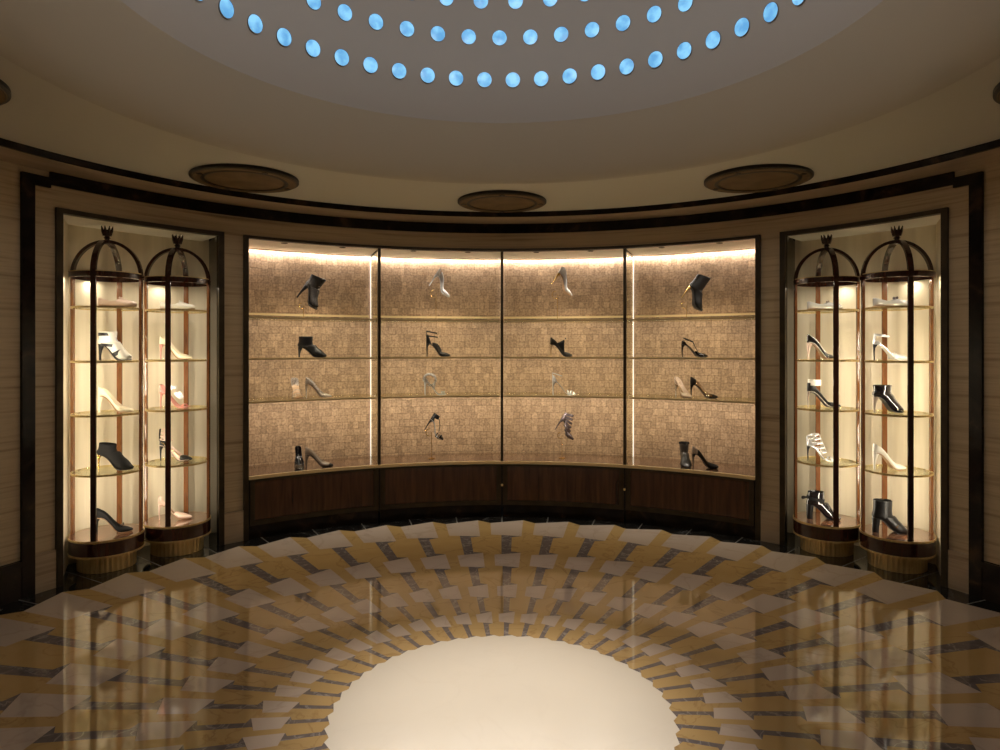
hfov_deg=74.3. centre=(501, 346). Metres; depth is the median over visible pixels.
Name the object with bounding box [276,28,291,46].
dome light
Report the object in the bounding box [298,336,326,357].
boot
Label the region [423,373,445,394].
sandal
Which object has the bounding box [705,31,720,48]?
dome light
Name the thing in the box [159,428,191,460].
heels
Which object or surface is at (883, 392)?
bootie
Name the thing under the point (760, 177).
ceiling vent
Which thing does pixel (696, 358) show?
glass shelf
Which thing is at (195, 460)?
shelf
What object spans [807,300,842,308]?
shoe
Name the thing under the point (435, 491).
base cabinet
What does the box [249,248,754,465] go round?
wall
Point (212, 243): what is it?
wall
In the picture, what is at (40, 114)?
ceiling
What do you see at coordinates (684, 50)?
dome light
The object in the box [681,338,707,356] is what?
heels
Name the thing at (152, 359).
shelf
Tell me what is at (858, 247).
wall
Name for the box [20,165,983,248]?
crown molding
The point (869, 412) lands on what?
shelf
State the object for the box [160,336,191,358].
pump
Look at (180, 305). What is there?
shoe
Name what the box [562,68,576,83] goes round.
dome light
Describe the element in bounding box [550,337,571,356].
heels
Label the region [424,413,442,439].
sandal
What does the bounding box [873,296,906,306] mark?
shoe
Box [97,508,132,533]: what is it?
pump
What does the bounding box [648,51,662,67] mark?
dome light
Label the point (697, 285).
boot
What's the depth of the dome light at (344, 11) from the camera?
3.92 m
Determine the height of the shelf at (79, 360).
0.008 m
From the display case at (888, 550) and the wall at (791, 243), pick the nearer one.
the display case at (888, 550)
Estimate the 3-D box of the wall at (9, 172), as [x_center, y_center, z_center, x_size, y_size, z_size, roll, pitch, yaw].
[-2.093,0.180,1.337,1.574,2.640,5.498,0,0,-34]
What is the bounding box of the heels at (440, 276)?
[429,269,449,296]
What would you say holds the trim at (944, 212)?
attached to the wall at (44, 218)
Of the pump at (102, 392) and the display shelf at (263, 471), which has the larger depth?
the display shelf at (263, 471)
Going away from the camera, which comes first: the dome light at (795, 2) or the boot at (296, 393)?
the dome light at (795, 2)
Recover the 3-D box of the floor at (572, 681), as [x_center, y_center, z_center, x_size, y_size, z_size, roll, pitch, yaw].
[0.000,1.500,2.727,8.250,0.001,8.250,0,0,0]
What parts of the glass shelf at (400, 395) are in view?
glass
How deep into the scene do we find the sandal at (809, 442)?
4.88 m
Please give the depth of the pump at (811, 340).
4.86 m
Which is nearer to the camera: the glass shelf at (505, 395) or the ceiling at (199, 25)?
the ceiling at (199, 25)
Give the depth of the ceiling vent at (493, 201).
5.19 m
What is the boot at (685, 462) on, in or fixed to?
on the display shelf at (263, 471)
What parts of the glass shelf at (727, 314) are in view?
rail, glass, rail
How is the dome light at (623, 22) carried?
attached to the ceiling at (199, 25)
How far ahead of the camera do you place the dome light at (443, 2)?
4.17 m
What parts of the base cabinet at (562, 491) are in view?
door panel, cover strip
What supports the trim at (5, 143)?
attached to the crown molding at (45, 198)
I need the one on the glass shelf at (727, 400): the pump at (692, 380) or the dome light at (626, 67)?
the pump at (692, 380)
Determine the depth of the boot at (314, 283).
5.58 m
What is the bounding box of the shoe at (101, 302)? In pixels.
[98,297,136,306]
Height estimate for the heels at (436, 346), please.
0.237 m
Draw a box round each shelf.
[71,410,138,415]
[71,465,138,475]
[74,308,137,309]
[79,360,133,360]
[146,457,206,465]
[147,406,206,409]
[149,311,206,312]
[152,359,203,359]
[249,313,375,321]
[249,357,375,359]
[249,394,375,403]
[249,453,754,479]
[373,316,499,322]
[373,394,499,398]
[381,356,499,358]
[504,316,630,322]
[504,356,622,358]
[504,394,630,398]
[628,313,754,321]
[628,357,754,359]
[628,394,754,403]
[797,311,854,312]
[797,406,856,409]
[797,457,857,465]
[800,359,851,359]
[865,410,932,415]
[865,465,932,475]
[866,308,929,309]
[870,360,924,360]
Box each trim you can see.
[0,138,999,216]
[0,146,999,223]
[20,171,983,598]
[55,207,223,587]
[243,235,760,540]
[780,207,948,587]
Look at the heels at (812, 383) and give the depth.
4.86 m
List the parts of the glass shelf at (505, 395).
glass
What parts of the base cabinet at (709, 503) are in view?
door panel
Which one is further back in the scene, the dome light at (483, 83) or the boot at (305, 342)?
the boot at (305, 342)
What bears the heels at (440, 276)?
on the stand
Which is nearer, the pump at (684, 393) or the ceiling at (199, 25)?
the ceiling at (199, 25)
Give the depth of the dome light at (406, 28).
4.12 m
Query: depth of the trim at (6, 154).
4.84 m
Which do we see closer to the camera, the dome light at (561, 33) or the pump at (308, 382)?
the dome light at (561, 33)
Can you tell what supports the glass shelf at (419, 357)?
attached to the wall at (723, 432)
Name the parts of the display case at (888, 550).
post, post, post, post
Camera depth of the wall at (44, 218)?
4.11 m
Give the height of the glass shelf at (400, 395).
0.015 m
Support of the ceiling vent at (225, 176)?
in the ceiling at (40, 114)
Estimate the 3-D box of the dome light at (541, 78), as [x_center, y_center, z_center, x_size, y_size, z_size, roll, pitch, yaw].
[0.253,-1.729,4.255,0.096,0.097,0.027,0,0,9]
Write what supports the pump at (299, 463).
on the display shelf at (263, 471)
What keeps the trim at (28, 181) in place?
attached to the wall at (44, 218)
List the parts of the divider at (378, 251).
post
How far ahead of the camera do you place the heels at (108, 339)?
4.50 m
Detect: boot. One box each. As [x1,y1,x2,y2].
[297,274,325,309]
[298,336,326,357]
[679,441,691,467]
[681,274,710,310]
[801,490,840,520]
[872,498,906,534]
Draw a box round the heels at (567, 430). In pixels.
[555,413,573,439]
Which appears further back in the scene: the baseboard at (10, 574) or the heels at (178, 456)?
the heels at (178, 456)
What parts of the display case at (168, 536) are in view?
post, post, post, post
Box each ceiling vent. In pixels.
[0,79,10,104]
[189,163,298,192]
[458,190,545,212]
[704,164,813,192]
[993,82,999,103]
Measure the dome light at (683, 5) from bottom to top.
0.097 m
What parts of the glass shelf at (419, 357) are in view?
rail, glass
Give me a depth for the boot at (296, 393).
5.55 m
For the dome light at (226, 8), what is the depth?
3.36 m
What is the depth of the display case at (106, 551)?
4.48 m
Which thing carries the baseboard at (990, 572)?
attached to the wall at (992, 170)
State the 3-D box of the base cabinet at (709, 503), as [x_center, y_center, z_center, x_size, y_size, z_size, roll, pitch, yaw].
[1.645,1.269,5.630,1.213,0.462,0.557,0,0,30]
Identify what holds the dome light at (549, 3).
attached to the ceiling at (199, 25)
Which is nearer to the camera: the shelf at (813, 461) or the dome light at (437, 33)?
the dome light at (437, 33)
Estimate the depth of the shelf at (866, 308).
4.63 m
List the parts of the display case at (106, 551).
post, post, post, post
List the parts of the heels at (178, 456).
panel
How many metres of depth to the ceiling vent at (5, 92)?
2.98 m
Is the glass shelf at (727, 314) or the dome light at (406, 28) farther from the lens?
the glass shelf at (727, 314)
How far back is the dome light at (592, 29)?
4.13 m
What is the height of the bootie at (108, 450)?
0.187 m
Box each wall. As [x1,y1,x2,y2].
[0,160,19,565]
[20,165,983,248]
[35,207,968,553]
[63,218,67,575]
[68,225,208,564]
[209,237,215,542]
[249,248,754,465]
[788,237,794,542]
[795,225,935,564]
[936,218,940,575]
[984,161,999,564]
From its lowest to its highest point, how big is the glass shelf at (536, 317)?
0.064 m
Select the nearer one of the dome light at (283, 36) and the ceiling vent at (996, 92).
the ceiling vent at (996, 92)
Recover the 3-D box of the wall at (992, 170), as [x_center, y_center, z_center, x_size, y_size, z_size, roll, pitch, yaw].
[2.093,0.180,1.337,1.574,2.640,5.498,0,0,34]
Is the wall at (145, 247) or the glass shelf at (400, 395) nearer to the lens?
the wall at (145, 247)
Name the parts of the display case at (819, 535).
post, post, post, post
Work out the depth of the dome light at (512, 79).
4.27 m
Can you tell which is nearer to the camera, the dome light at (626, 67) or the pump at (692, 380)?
the dome light at (626, 67)
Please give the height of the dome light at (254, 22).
0.097 m
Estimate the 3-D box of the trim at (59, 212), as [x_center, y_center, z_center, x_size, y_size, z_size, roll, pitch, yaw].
[-2.478,0.314,4.588,0.101,2.372,1.132,0,0,37]
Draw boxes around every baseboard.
[0,561,22,605]
[35,510,968,593]
[981,561,999,604]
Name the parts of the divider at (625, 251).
post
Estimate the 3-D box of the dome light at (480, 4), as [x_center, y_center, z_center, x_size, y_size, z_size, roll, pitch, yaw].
[-0.135,-2.206,4.208,0.096,0.097,0.034,0,0,-5]
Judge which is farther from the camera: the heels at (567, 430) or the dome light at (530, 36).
the heels at (567, 430)
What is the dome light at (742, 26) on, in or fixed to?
attached to the ceiling at (199, 25)
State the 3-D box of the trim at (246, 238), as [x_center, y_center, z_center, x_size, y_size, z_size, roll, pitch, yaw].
[0.000,0.316,5.488,4.073,2.368,0.778,0,0,0]
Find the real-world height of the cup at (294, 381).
0.073 m
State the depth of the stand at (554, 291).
6.05 m
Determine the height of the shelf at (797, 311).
0.008 m
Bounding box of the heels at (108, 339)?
[98,331,131,359]
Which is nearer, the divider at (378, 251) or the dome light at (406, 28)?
the dome light at (406, 28)
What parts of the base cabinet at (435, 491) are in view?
cover strip, door panel, cover strip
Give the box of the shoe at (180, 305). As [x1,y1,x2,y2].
[160,300,194,308]
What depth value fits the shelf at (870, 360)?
4.55 m
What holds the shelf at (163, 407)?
attached to the display case at (168, 536)
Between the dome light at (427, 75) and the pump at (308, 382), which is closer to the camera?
the dome light at (427, 75)
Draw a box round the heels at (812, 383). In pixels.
[807,379,840,407]
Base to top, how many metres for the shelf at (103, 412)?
0.008 m
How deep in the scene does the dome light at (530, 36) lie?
4.23 m
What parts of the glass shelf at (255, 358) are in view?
glass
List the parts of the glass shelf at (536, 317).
rail, glass, rail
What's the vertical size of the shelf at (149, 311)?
0.008 m
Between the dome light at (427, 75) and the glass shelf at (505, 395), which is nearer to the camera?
the dome light at (427, 75)
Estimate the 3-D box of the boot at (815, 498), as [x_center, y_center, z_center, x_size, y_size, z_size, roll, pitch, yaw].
[2.353,1.169,4.874,0.278,0.204,0.093,0,0,14]
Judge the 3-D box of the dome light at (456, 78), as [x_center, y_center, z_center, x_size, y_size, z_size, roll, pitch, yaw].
[-0.296,-1.729,4.247,0.096,0.097,0.027,0,0,-11]
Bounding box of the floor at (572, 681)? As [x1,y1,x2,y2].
[0,507,999,749]
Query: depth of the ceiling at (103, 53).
3.59 m
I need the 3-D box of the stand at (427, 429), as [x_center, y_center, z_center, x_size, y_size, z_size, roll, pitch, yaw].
[-0.646,0.877,5.999,0.075,0.272,0.060,0,0,33]
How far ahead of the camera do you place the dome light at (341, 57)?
3.94 m
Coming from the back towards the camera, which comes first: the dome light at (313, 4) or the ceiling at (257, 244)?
the ceiling at (257, 244)
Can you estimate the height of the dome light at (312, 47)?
0.097 m
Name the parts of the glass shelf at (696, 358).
glass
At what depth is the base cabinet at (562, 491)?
5.79 m
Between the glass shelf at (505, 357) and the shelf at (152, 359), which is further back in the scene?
the glass shelf at (505, 357)
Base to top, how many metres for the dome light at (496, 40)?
0.097 m
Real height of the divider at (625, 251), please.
1.860 m
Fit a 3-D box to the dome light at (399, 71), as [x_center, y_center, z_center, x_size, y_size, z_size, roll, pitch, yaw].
[-0.646,-1.729,4.135,0.096,0.097,0.027,0,0,-25]
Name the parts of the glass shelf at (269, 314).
rail, glass, rail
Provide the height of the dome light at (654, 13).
0.097 m
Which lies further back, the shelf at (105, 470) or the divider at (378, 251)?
the divider at (378, 251)
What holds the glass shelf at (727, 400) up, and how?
attached to the wall at (723, 432)
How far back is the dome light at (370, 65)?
4.04 m
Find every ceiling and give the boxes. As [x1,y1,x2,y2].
[0,0,999,183]
[0,55,999,211]
[63,215,940,258]
[121,0,882,122]
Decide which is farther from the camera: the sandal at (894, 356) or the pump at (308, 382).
the pump at (308, 382)
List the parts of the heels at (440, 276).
panel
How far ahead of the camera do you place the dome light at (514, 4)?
4.21 m
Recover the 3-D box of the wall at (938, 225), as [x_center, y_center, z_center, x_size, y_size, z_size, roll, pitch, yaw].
[2.898,0.325,4.351,0.020,2.350,0.437,0,0,28]
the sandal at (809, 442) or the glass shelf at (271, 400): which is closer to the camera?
the sandal at (809, 442)
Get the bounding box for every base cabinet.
[249,468,378,538]
[378,464,502,521]
[503,464,625,521]
[625,468,754,538]
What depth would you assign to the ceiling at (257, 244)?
5.60 m
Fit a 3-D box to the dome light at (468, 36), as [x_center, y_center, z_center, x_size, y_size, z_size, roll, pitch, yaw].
[-0.214,-1.988,4.233,0.096,0.097,0.025,0,0,-8]
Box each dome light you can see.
[218,0,233,18]
[247,14,262,33]
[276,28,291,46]
[305,39,320,56]
[306,0,320,9]
[334,49,348,65]
[337,4,351,20]
[363,57,377,73]
[368,13,383,29]
[391,63,406,78]
[399,21,413,36]
[420,67,434,82]
[430,26,444,41]
[439,0,452,5]
[449,70,463,85]
[461,29,475,44]
[473,0,487,8]
[477,72,491,87]
[492,30,506,45]
[505,72,519,87]
[508,0,522,8]
[523,29,537,44]
[534,71,548,86]
[543,0,557,6]
[554,26,568,42]
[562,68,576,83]
[585,22,599,37]
[591,64,605,79]
[615,15,630,31]
[619,58,633,74]
[646,5,661,22]
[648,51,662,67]
[677,42,691,59]
[678,0,692,11]
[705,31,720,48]
[734,17,749,36]
[763,2,778,22]
[792,0,804,5]
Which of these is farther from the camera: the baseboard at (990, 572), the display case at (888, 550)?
the display case at (888, 550)
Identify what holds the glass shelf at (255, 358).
attached to the wall at (723, 432)
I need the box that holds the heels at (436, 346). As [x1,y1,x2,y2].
[426,331,449,356]
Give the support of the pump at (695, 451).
on the display shelf at (263, 471)
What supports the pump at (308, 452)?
on the display shelf at (263, 471)
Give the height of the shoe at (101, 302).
0.072 m
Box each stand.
[426,429,434,458]
[552,291,557,319]
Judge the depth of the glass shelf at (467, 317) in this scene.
6.14 m
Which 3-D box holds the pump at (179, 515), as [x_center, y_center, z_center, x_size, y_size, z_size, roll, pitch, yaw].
[-2.413,1.183,4.873,0.230,0.177,0.084,0,0,-14]
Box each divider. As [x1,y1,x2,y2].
[370,248,380,464]
[501,251,502,460]
[623,248,633,464]
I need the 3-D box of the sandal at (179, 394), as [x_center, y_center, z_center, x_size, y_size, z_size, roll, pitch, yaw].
[-2.419,0.362,4.881,0.218,0.173,0.092,0,0,-4]
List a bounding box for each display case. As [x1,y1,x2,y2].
[67,225,144,573]
[143,234,210,556]
[793,234,860,556]
[859,225,936,573]
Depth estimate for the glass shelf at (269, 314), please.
5.68 m
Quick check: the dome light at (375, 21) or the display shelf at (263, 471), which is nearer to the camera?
the dome light at (375, 21)
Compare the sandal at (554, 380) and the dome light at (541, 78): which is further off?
the sandal at (554, 380)
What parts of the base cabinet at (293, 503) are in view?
door panel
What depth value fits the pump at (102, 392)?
4.51 m
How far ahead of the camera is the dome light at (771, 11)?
3.40 m
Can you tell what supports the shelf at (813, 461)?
attached to the display case at (819, 535)
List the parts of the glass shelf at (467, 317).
rail, glass, rail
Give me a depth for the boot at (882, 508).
4.49 m
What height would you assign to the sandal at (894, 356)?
0.184 m
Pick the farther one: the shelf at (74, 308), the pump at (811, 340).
the pump at (811, 340)
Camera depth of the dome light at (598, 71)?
4.14 m
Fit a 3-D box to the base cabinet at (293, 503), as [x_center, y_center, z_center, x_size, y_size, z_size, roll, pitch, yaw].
[-1.645,1.269,5.630,1.213,0.462,0.557,0,0,-30]
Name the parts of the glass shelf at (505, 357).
glass, rail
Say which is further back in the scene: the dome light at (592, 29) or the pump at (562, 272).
the pump at (562, 272)
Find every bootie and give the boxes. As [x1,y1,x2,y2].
[97,442,133,470]
[872,385,903,412]
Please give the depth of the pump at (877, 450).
4.51 m
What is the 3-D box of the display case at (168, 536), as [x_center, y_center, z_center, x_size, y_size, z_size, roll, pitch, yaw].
[-2.400,0.335,4.881,0.455,2.326,0.455,0,0,-18]
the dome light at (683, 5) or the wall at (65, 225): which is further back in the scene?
the wall at (65, 225)
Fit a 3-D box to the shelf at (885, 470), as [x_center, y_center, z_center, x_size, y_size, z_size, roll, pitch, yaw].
[2.711,0.847,4.530,0.413,0.008,0.413,0,0,10]
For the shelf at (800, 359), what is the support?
attached to the display case at (819, 535)
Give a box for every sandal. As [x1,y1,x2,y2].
[159,384,190,407]
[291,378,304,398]
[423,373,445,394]
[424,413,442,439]
[552,373,575,394]
[806,433,832,461]
[872,334,906,359]
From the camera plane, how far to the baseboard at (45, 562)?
4.10 m
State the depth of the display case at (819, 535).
4.82 m
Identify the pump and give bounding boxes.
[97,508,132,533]
[98,386,133,412]
[158,496,191,519]
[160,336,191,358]
[294,446,304,470]
[305,377,331,397]
[305,447,332,466]
[552,267,571,295]
[674,377,691,398]
[690,377,716,398]
[692,446,717,469]
[807,334,832,359]
[873,443,905,470]
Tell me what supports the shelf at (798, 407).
attached to the display case at (819, 535)
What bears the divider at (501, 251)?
on the display shelf at (263, 471)

